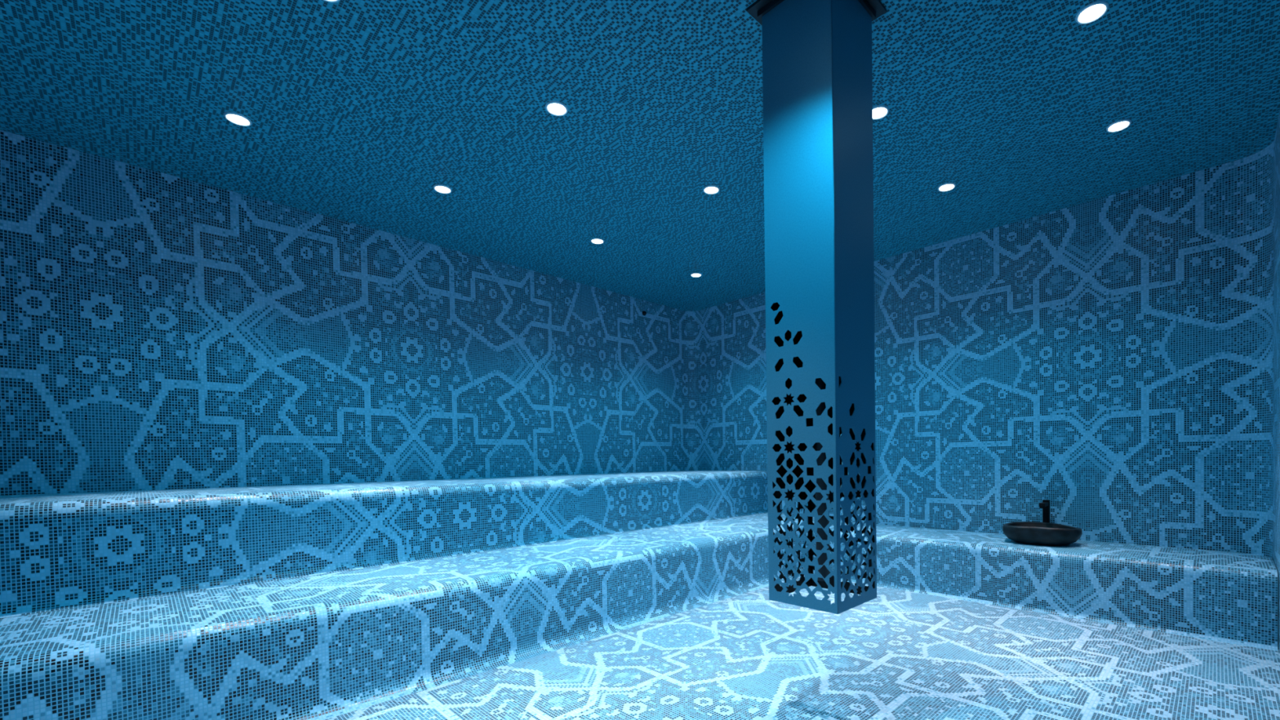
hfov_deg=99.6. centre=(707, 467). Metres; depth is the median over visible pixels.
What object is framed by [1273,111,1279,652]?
wall
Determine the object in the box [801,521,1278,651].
tiled bench
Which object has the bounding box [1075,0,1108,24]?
recessed light
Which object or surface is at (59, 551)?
tiled bench
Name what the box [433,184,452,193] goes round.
recessed light
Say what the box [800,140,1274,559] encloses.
wall
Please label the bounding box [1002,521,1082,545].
stone basin
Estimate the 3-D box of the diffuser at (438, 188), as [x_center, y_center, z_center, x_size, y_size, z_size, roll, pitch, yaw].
[-1.810,-1.895,3.670,0.092,0.009,0.092,0,1,43]
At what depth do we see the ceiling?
2.85 m
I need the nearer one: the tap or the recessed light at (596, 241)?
the tap
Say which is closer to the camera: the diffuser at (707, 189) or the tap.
the diffuser at (707, 189)
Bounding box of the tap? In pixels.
[1039,499,1050,523]
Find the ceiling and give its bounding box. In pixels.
[0,0,1279,311]
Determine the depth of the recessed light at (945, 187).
3.73 m
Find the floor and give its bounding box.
[325,576,1279,719]
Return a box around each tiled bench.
[0,470,768,617]
[0,512,813,719]
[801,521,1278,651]
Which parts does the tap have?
spout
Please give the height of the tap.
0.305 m
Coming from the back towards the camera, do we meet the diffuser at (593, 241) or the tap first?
the diffuser at (593, 241)
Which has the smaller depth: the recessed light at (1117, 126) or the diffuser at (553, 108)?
the diffuser at (553, 108)
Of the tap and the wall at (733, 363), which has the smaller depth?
the tap
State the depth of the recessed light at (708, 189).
3.72 m
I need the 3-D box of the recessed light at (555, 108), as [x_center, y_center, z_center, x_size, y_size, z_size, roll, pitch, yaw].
[-0.800,-1.898,2.848,0.116,0.015,0.116,0,1,43]
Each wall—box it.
[0,129,702,495]
[699,292,797,513]
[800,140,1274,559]
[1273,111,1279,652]
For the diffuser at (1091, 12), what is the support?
attached to the recessed light at (1091, 12)
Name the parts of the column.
panel, panel, panel, panel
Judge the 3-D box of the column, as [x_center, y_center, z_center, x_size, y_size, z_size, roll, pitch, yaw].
[0.472,-0.677,2.261,0.416,2.469,0.416,0,1,43]
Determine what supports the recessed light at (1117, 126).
in the ceiling
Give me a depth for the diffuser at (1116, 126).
3.06 m
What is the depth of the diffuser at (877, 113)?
2.91 m
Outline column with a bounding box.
[746,0,886,613]
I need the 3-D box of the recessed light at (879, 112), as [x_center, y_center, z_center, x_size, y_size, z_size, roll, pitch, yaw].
[0.924,-1.924,2.918,0.116,0.015,0.116,0,1,43]
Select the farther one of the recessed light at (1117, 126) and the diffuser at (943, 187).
the diffuser at (943, 187)
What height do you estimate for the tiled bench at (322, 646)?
0.488 m
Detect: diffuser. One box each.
[226,114,248,124]
[435,186,449,192]
[547,103,565,114]
[591,239,602,243]
[704,186,717,193]
[872,107,886,118]
[939,184,954,191]
[1078,4,1105,22]
[1108,121,1128,131]
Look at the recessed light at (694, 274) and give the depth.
5.43 m
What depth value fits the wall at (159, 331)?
3.85 m
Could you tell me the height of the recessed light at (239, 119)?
0.015 m
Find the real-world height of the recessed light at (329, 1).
0.015 m
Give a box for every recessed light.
[223,111,252,126]
[324,0,339,2]
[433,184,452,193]
[545,100,568,115]
[590,237,604,244]
[690,272,702,277]
[702,185,719,194]
[872,105,888,119]
[937,182,955,191]
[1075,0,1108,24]
[1106,119,1131,132]
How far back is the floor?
2.72 m
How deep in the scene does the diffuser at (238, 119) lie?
2.89 m

